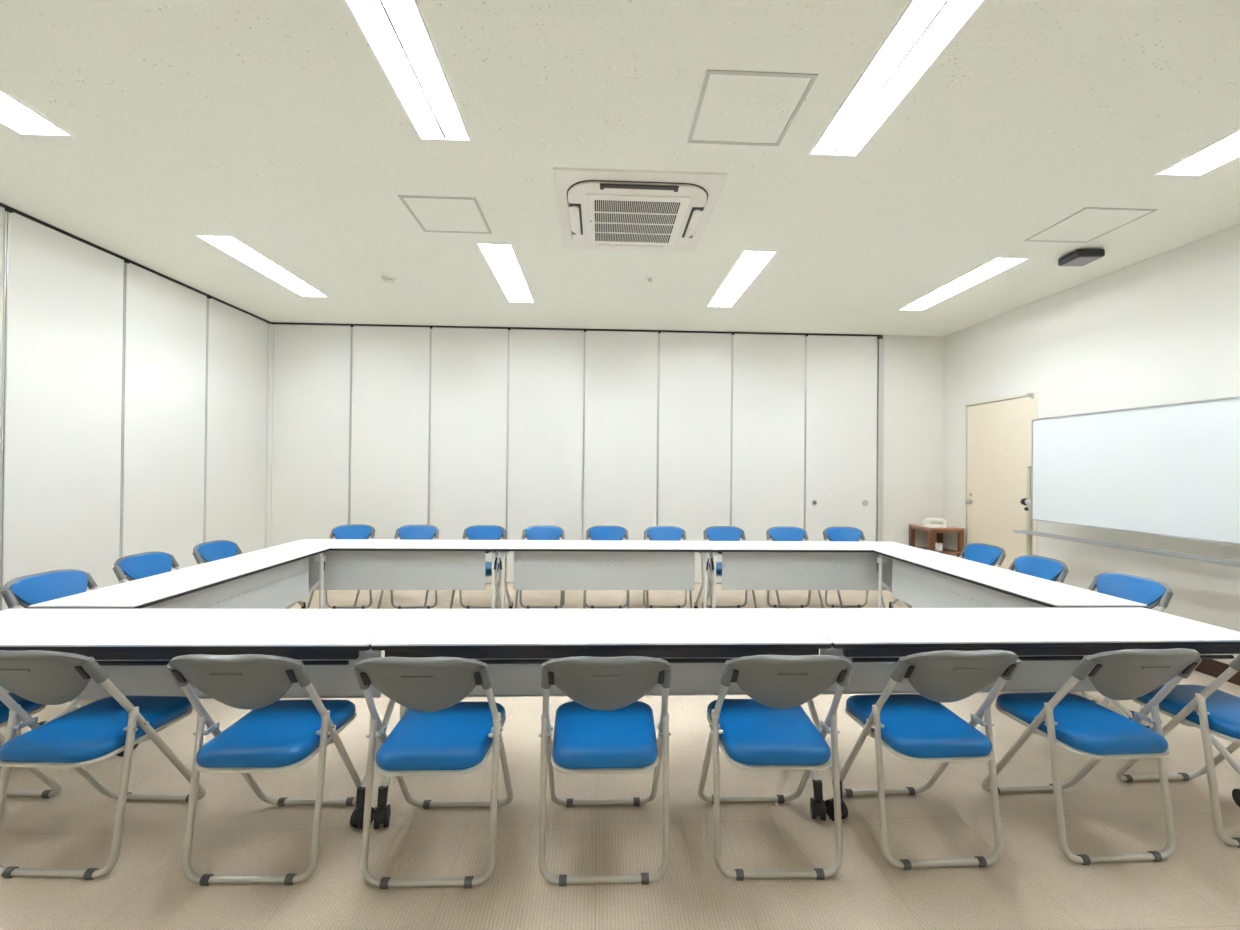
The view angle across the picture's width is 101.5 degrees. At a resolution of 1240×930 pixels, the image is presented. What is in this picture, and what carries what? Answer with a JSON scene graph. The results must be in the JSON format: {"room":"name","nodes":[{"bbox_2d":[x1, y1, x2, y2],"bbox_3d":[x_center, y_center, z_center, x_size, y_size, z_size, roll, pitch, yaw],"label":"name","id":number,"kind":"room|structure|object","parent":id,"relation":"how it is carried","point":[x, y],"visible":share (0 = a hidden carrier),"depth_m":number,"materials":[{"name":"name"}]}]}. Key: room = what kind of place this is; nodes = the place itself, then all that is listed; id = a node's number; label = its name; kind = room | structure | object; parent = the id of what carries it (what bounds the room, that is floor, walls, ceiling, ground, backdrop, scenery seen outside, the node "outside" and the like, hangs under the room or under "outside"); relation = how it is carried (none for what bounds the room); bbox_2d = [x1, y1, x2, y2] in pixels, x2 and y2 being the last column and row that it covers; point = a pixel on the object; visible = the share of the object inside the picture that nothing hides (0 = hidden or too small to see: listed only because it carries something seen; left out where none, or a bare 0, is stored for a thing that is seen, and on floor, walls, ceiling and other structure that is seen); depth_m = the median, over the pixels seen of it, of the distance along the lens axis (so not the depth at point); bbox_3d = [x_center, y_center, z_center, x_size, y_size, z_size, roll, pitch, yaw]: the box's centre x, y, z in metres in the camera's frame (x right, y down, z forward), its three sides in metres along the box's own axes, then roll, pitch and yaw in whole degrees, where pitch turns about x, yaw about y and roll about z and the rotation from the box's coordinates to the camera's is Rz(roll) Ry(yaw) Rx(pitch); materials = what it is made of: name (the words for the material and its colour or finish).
{"room":"conference room","nodes":[
{"label":"conference room","id":0,"kind":"room"},
{"bbox_2d":[0,206,273,610],"bbox_3d":[-4.032,-0.161,2.543,0.159,3.070,6.901,1,0,-2],"label":"wall","id":1,"kind":"structure","parent":0,"point":[136,403],"depth_m":4.07,"materials":[{"name":"paint"}]},
{"bbox_2d":[0,203,270,323],"bbox_3d":[-3.995,-1.689,2.535,0.062,0.013,6.866,1,0,-2],"label":"trim","id":2,"kind":"structure","parent":1,"relation":"attached to","point":[1,204],"depth_m":4.06,"materials":[{"name":"metal"}]},
{"bbox_2d":[271,324,943,582],"bbox_3d":[-0.063,-0.102,6.168,8.139,3.070,0.143,1,0,-2],"label":"wall","id":3,"kind":"structure","parent":0,"point":[387,429],"depth_m":6.12,"materials":[{"name":"paint"}]},
{"bbox_2d":[271,322,881,336],"bbox_3d":[-0.441,-1.634,6.131,7.349,0.013,0.062,1,0,-2],"label":"trim","id":4,"kind":"structure","parent":3,"relation":"attached to","point":[273,323],"depth_m":6.10,"materials":[{"name":"metal"}]},
{"bbox_2d":[0,0,1239,335],"bbox_3d":[0.091,-1.660,2.697,8.379,0.012,7.106,1,0,-2],"label":"ceiling","id":5,"kind":"structure","parent":0,"point":[275,127],"depth_m":2.66,"materials":[{"name":"white paint"}]},
{"bbox_2d":[0,90,73,136],"bbox_3d":[-2.896,-1.724,1.948,0.258,0.081,1.283,1,0,-2],"label":"ceiling light","id":6,"kind":"object","parent":5,"relation":"attached to","point":[14,114],"visible":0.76,"depth_m":2.52,"materials":[{"name":"white plastic"}]},
{"bbox_2d":[195,235,327,296],"bbox_3d":[-2.997,-1.711,4.365,0.258,0.081,1.325,1,0,-2],"label":"ceiling light","id":7,"kind":"object","parent":5,"relation":"attached to","point":[230,245],"visible":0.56,"depth_m":4.28,"materials":[{"name":"white plastic"}]},
{"bbox_2d":[382,276,395,283],"bbox_3d":[-2.058,-1.644,4.514,0.116,0.044,0.116,1,0,-2],"label":"smoke detector","id":8,"kind":"object","parent":5,"relation":"attached to","point":[387,279],"visible":1,"depth_m":4.48,"materials":[{"name":"white plastic"}]},
{"bbox_2d":[344,0,470,141],"bbox_3d":[-0.865,-1.703,1.954,0.258,0.081,1.283,1,0,-2],"label":"ceiling light","id":9,"kind":"object","parent":5,"relation":"attached to","point":[396,32],"visible":0.98,"depth_m":2.16,"materials":[{"name":"white plastic"}]},
{"bbox_2d":[398,195,491,233],"bbox_3d":[-1.144,-1.661,3.380,0.477,0.006,0.477,1,0,-2],"label":"access hatch","id":10,"kind":"object","parent":5,"relation":"attached to","point":[432,213],"visible":1,"depth_m":3.35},
{"bbox_2d":[477,243,533,302],"bbox_3d":[-0.970,-1.691,4.466,0.258,0.081,1.343,1,0,-2],"label":"ceiling light","id":11,"kind":"object","parent":5,"relation":"attached to","point":[502,260],"visible":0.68,"depth_m":4.42,"materials":[{"name":"white plastic"}]},
{"bbox_2d":[553,168,726,252],"bbox_3d":[0.097,-1.622,3.360,0.986,0.057,1.030,1,0,-2],"label":"air conditioner","id":12,"kind":"object","parent":5,"relation":"attached to","point":[600,209],"visible":1,"depth_m":3.17,"materials":[{"name":"white plastic"}]},
{"bbox_2d":[584,194,691,244],"bbox_3d":[0.096,-1.610,3.360,0.650,0.014,0.650,1,0,-2],"label":"grille","id":13,"kind":"object","parent":12,"relation":"attached to","point":[620,219],"depth_m":3.29,"materials":[{"name":"white plastic"}]},
{"bbox_2d":[645,276,654,281],"bbox_3d":[0.263,-1.631,4.453,0.084,0.025,0.084,1,0,-2],"label":"sprinkler","id":14,"kind":"object","parent":5,"relation":"attached to","point":[649,278],"visible":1,"depth_m":4.45,"materials":[{"name":"white plastic"}]},
{"bbox_2d":[707,250,776,306],"bbox_3d":[1.049,-1.670,4.546,0.258,0.081,1.343,1,0,-2],"label":"ceiling light","id":15,"kind":"object","parent":5,"relation":"attached to","point":[748,266],"visible":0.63,"depth_m":4.50,"materials":[{"name":"white plastic"}]},
{"bbox_2d":[687,69,817,145],"bbox_3d":[0.591,-1.649,2.367,0.474,0.006,0.474,1,0,-2],"label":"access hatch","id":16,"kind":"object","parent":5,"relation":"attached to","point":[755,108],"visible":1,"depth_m":2.33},
{"bbox_2d":[808,0,984,156],"bbox_3d":[1.153,-1.683,2.048,0.258,0.081,1.283,1,0,-2],"label":"ceiling light","id":17,"kind":"object","parent":5,"relation":"attached to","point":[925,29],"visible":0.99,"depth_m":2.16,"materials":[{"name":"white plastic"}]},
{"bbox_2d":[898,257,1028,310],"bbox_3d":[3.043,-1.650,4.610,0.258,0.081,1.313,1,0,-2],"label":"ceiling light","id":18,"kind":"object","parent":5,"relation":"attached to","point":[997,265],"visible":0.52,"depth_m":4.54,"materials":[{"name":"white plastic"}]},
{"bbox_2d":[1058,249,1104,265],"bbox_3d":[3.506,-1.580,3.855,0.196,0.070,0.196,1,0,2],"label":"ceiling sensor","id":19,"kind":"object","parent":5,"relation":"attached to","point":[1081,257],"visible":1,"depth_m":3.80,"materials":[{"name":"black plastic"}]},
{"bbox_2d":[1024,207,1157,242],"bbox_3d":[3.161,-1.618,3.434,0.468,0.006,0.468,1,0,-2],"label":"access hatch","id":20,"kind":"object","parent":5,"relation":"attached to","point":[1087,224],"visible":1,"depth_m":3.41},
{"bbox_2d":[1155,129,1239,176],"bbox_3d":[3.143,-1.662,2.197,0.258,0.081,1.283,1,0,-2],"label":"ceiling light","id":21,"kind":"object","parent":5,"relation":"attached to","point":[1225,150],"visible":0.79,"depth_m":2.73,"materials":[{"name":"white plastic"}]},
{"bbox_2d":[0,583,1239,929],"bbox_3d":[0.060,1.465,2.680,8.379,0.100,7.106,1,0,-2],"label":"floor","id":22,"kind":"structure","parent":0,"point":[1032,884],"depth_m":1.90,"materials":[{"name":"carpet"}]},
{"bbox_2d":[0,693,61,798],"bbox_3d":[-2.529,0.981,1.861,0.460,0.808,0.554,1,0,1],"label":"folding chair","id":23,"kind":"object","parent":22,"relation":"on","point":[30,707],"visible":0.7,"depth_m":2.03,"materials":[{"name":"blue plastic"}]},
{"bbox_2d":[1,569,98,736],"bbox_3d":[-2.850,0.983,2.714,0.554,0.808,0.460,1,0,-2],"label":"folding chair","id":24,"kind":"object","parent":22,"relation":"on","point":[25,591],"visible":0.37,"depth_m":2.68,"materials":[{"name":"blue plastic"}]},
{"bbox_2d":[0,650,205,879],"bbox_3d":[-1.916,0.987,1.845,0.460,0.808,0.554,1,0,1],"label":"folding chair","id":25,"kind":"object","parent":22,"relation":"on","point":[99,730],"visible":0.98,"depth_m":1.72,"materials":[{"name":"blue plastic"}]},
{"bbox_2d":[112,551,210,607],"bbox_3d":[-2.899,0.986,3.313,0.554,0.808,0.460,1,0,-2],"label":"folding chair","id":26,"kind":"object","parent":22,"relation":"on","point":[146,564],"visible":0.4,"depth_m":3.29,"materials":[{"name":"blue plastic"}]},
{"bbox_2d":[29,548,328,756],"bbox_3d":[-2.595,1.032,3.275,0.485,0.720,1.751,1,0,-2],"label":"folding table","id":27,"kind":"object","parent":22,"relation":"on","point":[214,583],"visible":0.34,"depth_m":3.17,"materials":[{"name":"white laminate"}]},
{"bbox_2d":[0,608,414,829],"bbox_3d":[-1.895,1.033,2.135,1.861,0.720,0.485,1,0,-2],"label":"folding table","id":28,"kind":"object","parent":22,"relation":"on","point":[135,648],"visible":0.53,"depth_m":2.10,"materials":[{"name":"white laminate"}]},
{"bbox_2d":[96,659,348,665],"bbox_3d":[-1.889,0.736,2.046,1.660,0.066,0.220,1,0,-2],"label":"wire shelf","id":29,"kind":"object","parent":28,"relation":"attached to","point":[310,661],"depth_m":1.94,"materials":[{"name":"grey metal"}]},
{"bbox_2d":[192,540,262,597],"bbox_3d":[-2.871,0.989,3.859,0.554,0.808,0.460,1,0,-2],"label":"folding chair","id":30,"kind":"object","parent":22,"relation":"on","point":[210,551],"visible":0.34,"depth_m":3.84,"materials":[{"name":"blue plastic"}]},
{"bbox_2d":[167,654,361,885],"bbox_3d":[-1.240,0.994,1.827,0.460,0.808,0.554,1,0,-1],"label":"folding chair","id":31,"kind":"object","parent":22,"relation":"on","point":[276,736],"visible":0.98,"depth_m":1.69,"materials":[{"name":"blue plastic"}]},
{"bbox_2d":[306,524,374,608],"bbox_3d":[-2.633,0.997,4.815,0.460,0.808,0.554,1,0,-2],"label":"folding chair","id":32,"kind":"object","parent":22,"relation":"on","point":[348,531],"visible":0.4,"depth_m":4.99,"materials":[{"name":"blue plastic"}]},
{"bbox_2d":[269,539,507,608],"bbox_3d":[-1.964,1.045,4.423,1.861,0.720,0.485,1,0,-2],"label":"folding table","id":33,"kind":"object","parent":22,"relation":"on","point":[409,564],"visible":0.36,"depth_m":4.29,"materials":[{"name":"white laminate"}]},
{"bbox_2d":[377,525,438,608],"bbox_3d":[-2.005,1.003,4.840,0.460,0.808,0.554,1,0,-3],"label":"folding chair","id":34,"kind":"object","parent":22,"relation":"on","point":[407,532],"visible":0.34,"depth_m":5.01,"materials":[{"name":"blue plastic"}]},
{"bbox_2d":[354,657,512,888],"bbox_3d":[-0.642,1.000,1.821,0.460,0.808,0.554,1,0,-1],"label":"folding chair","id":35,"kind":"object","parent":22,"relation":"on","point":[439,734],"visible":1,"depth_m":1.68,"materials":[{"name":"blue plastic"}]},
{"bbox_2d":[450,525,505,608],"bbox_3d":[-1.348,1.010,4.866,0.460,0.808,0.554,1,0,-1],"label":"folding chair","id":36,"kind":"object","parent":22,"relation":"on","point":[476,532],"visible":0.49,"depth_m":5.03,"materials":[{"name":"blue plastic"}]},
{"bbox_2d":[515,525,564,608],"bbox_3d":[-0.760,1.015,4.889,0.460,0.808,0.554,1,0,-3],"label":"folding chair","id":37,"kind":"object","parent":22,"relation":"on","point":[537,532],"visible":0.31,"depth_m":5.06,"materials":[{"name":"blue plastic"}]},
{"bbox_2d":[371,608,831,828],"bbox_3d":[-0.069,1.051,2.202,1.791,0.720,0.485,1,0,-2],"label":"folding table","id":38,"kind":"object","parent":22,"relation":"on","point":[697,643],"visible":0.71,"depth_m":2.10,"materials":[{"name":"white laminate"}]},
{"bbox_2d":[478,657,735,663],"bbox_3d":[-0.062,0.754,2.114,1.590,0.066,0.220,1,0,-2],"label":"wire shelf","id":39,"kind":"object","parent":38,"relation":"attached to","point":[709,659],"depth_m":2.01,"materials":[{"name":"grey metal"}]},
{"bbox_2d":[538,656,670,886],"bbox_3d":[-0.055,1.006,1.842,0.460,0.808,0.554,1,0,-2],"label":"folding chair","id":40,"kind":"object","parent":22,"relation":"on","point":[605,729],"visible":1,"depth_m":1.70,"materials":[{"name":"blue plastic"}]},
{"bbox_2d":[498,540,710,608],"bbox_3d":[-0.138,1.063,4.495,1.791,0.720,0.485,1,0,-2],"label":"folding table","id":41,"kind":"object","parent":22,"relation":"on","point":[646,555],"visible":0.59,"depth_m":4.35,"materials":[{"name":"white laminate"}]},
{"bbox_2d":[583,526,629,608],"bbox_3d":[-0.129,1.022,4.920,0.460,0.808,0.554,1,0,-1],"label":"folding chair","id":42,"kind":"object","parent":22,"relation":"on","point":[595,532],"visible":0.48,"depth_m":5.10,"materials":[{"name":"blue plastic"}]},
{"bbox_2d":[643,526,692,608],"bbox_3d":[0.459,1.028,4.949,0.460,0.808,0.554,1,0,-2],"label":"folding chair","id":43,"kind":"object","parent":22,"relation":"on","point":[653,533],"visible":0.54,"depth_m":5.12,"materials":[{"name":"blue plastic"}]},
{"bbox_2d":[703,526,756,607],"bbox_3d":[1.068,1.034,4.980,0.460,0.808,0.554,1,0,-3],"label":"folding chair","id":44,"kind":"object","parent":22,"relation":"on","point":[714,533],"visible":0.46,"depth_m":5.14,"materials":[{"name":"blue plastic"}]},
{"bbox_2d":[698,655,852,880],"bbox_3d":[0.547,1.012,1.871,0.460,0.808,0.554,1,0,-1],"label":"folding chair","id":45,"kind":"object","parent":22,"relation":"on","point":[770,730],"visible":1,"depth_m":1.73,"materials":[{"name":"blue plastic"}]},
{"bbox_2d":[766,526,823,607],"bbox_3d":[1.714,1.041,5.011,0.460,0.808,0.554,1,0,-1],"label":"folding chair","id":46,"kind":"object","parent":22,"relation":"on","point":[778,533],"visible":0.34,"depth_m":5.18,"materials":[{"name":"blue plastic"}]},
{"bbox_2d":[701,541,923,607],"bbox_3d":[1.689,1.082,4.568,1.861,0.720,0.485,1,0,-2],"label":"folding table","id":47,"kind":"object","parent":22,"relation":"on","point":[842,565],"visible":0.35,"depth_m":4.42,"materials":[{"name":"white laminate"}]},
{"bbox_2d":[823,527,885,607],"bbox_3d":[2.312,1.047,5.041,0.460,0.808,0.554,1,0,-2],"label":"folding chair","id":48,"kind":"object","parent":22,"relation":"on","point":[830,533],"visible":0.43,"depth_m":5.21,"materials":[{"name":"blue plastic"}]},
{"bbox_2d":[839,650,1020,870],"bbox_3d":[1.140,1.018,1.927,0.460,0.808,0.554,1,0,-3],"label":"folding chair","id":49,"kind":"object","parent":22,"relation":"on","point":[916,728],"visible":0.98,"depth_m":1.79,"materials":[{"name":"blue plastic"}]},
{"bbox_2d":[909,524,963,558],"bbox_3d":[3.756,1.098,6.033,0.405,0.745,0.410,1,0,-2],"label":"side table","id":50,"kind":"object","parent":22,"relation":"on","point":[912,527],"visible":0.56,"depth_m":5.86,"materials":[{"name":"brown wood"}]},
{"bbox_2d":[922,518,948,527],"bbox_3d":[3.743,0.675,6.010,0.264,0.101,0.205,0,0,36],"label":"telephone","id":51,"kind":"object","parent":50,"relation":"on","point":[944,523],"visible":1,"depth_m":5.95,"materials":[{"name":"beige plastic"}]},
{"bbox_2d":[916,547,959,552],"bbox_3d":[3.757,1.010,6.034,0.385,0.018,0.390,1,0,-2],"label":"shelf","id":52,"kind":"object","parent":50,"relation":"attached to","point":[945,550],"depth_m":5.93,"materials":[{"name":"brown wood"}]},
{"bbox_2d":[935,543,942,550],"bbox_3d":[3.743,0.958,5.948,0.058,0.085,0.053,1,0,-2],"label":"carton","id":53,"kind":"object","parent":50,"relation":"on","point":[938,546],"visible":1,"depth_m":5.92,"materials":[{"name":"cardboard"}]},
{"bbox_2d":[936,543,1005,601],"bbox_3d":[2.731,1.046,4.081,0.554,0.808,0.460,1,0,-2],"label":"folding chair","id":54,"kind":"object","parent":22,"relation":"on","point":[992,555],"visible":0.37,"depth_m":4.07,"materials":[{"name":"blue plastic"}]},
{"bbox_2d":[874,550,1146,718],"bbox_3d":[2.443,1.083,3.474,0.485,0.720,1.751,1,0,-2],"label":"folding table","id":55,"kind":"object","parent":22,"relation":"on","point":[997,587],"visible":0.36,"depth_m":3.41,"materials":[{"name":"white laminate"}]},
{"bbox_2d":[789,607,1239,820],"bbox_3d":[1.742,1.070,2.279,1.831,0.720,0.485,1,0,-3],"label":"folding table","id":56,"kind":"object","parent":22,"relation":"on","point":[1049,643],"visible":0.55,"depth_m":2.21,"materials":[{"name":"white laminate"}]},
{"bbox_2d":[851,655,1233,661],"bbox_3d":[1.749,0.772,2.191,1.630,0.066,0.220,1,0,-3],"label":"wire shelf","id":57,"kind":"object","parent":56,"relation":"attached to","point":[1031,657],"depth_m":2.08,"materials":[{"name":"grey metal"}]},
{"bbox_2d":[985,555,1068,606],"bbox_3d":[2.704,1.042,3.505,0.554,0.808,0.460,1,0,-2],"label":"folding chair","id":58,"kind":"object","parent":22,"relation":"on","point":[1051,569],"visible":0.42,"depth_m":3.50,"materials":[{"name":"blue plastic"}]},
{"bbox_2d":[982,648,1201,865],"bbox_3d":[1.794,1.025,1.959,0.460,0.808,0.554,1,0,-4],"label":"folding chair","id":59,"kind":"object","parent":22,"relation":"on","point":[1082,726],"visible":0.99,"depth_m":1.83,"materials":[{"name":"blue plastic"}]},
{"bbox_2d":[1024,572,1173,729],"bbox_3d":[2.732,1.039,2.905,0.554,0.808,0.460,1,0,-2],"label":"folding chair","id":60,"kind":"object","parent":22,"relation":"on","point":[1151,592],"visible":0.38,"depth_m":2.89,"materials":[{"name":"blue plastic"}]},
{"bbox_2d":[1013,396,1239,655],"bbox_3d":[3.745,0.519,3.681,0.534,1.876,1.990,1,0,-2],"label":"whiteboard","id":61,"kind":"object","parent":22,"relation":"on","point":[1170,470],"visible":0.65,"depth_m":3.64,"materials":[{"name":"plastic"}]},
{"bbox_2d":[1013,530,1239,566],"bbox_3d":[3.706,0.602,3.679,0.086,0.025,1.990,1,0,-2],"label":"tray","id":62,"kind":"object","parent":61,"relation":"on","point":[1028,532],"depth_m":3.61,"materials":[{"name":"silver metal"}]},
{"bbox_2d":[1115,654,1239,847],"bbox_3d":[2.462,1.032,2.050,0.460,0.808,0.554,1,0,-4],"label":"folding chair","id":63,"kind":"object","parent":22,"relation":"on","point":[1209,709],"visible":0.91,"depth_m":2.01,"materials":[{"name":"blue plastic"}]},
{"bbox_2d":[943,224,1239,663],"bbox_3d":[4.201,-0.078,2.852,0.120,3.070,6.866,1,0,-2],"label":"wall","id":64,"kind":"structure","parent":0,"point":[1163,328],"depth_m":4.11,"materials":[{"name":"paint"}]},
{"bbox_2d":[963,391,1037,570],"bbox_3d":[4.038,0.376,5.420,0.124,2.188,0.995,1,0,-2],"label":"door","id":65,"kind":"structure","parent":64,"relation":"in","point":[997,434],"depth_m":5.40,"materials":[{"name":"metal"}]},
{"bbox_2d":[1195,659,1239,685],"bbox_3d":[4.121,1.399,2.841,0.012,0.115,6.866,1,0,-2],"label":"baseboard","id":66,"kind":"structure","parent":64,"relation":"attached to","point":[1210,667],"depth_m":3.48,"materials":[{"name":"brown plastic"}]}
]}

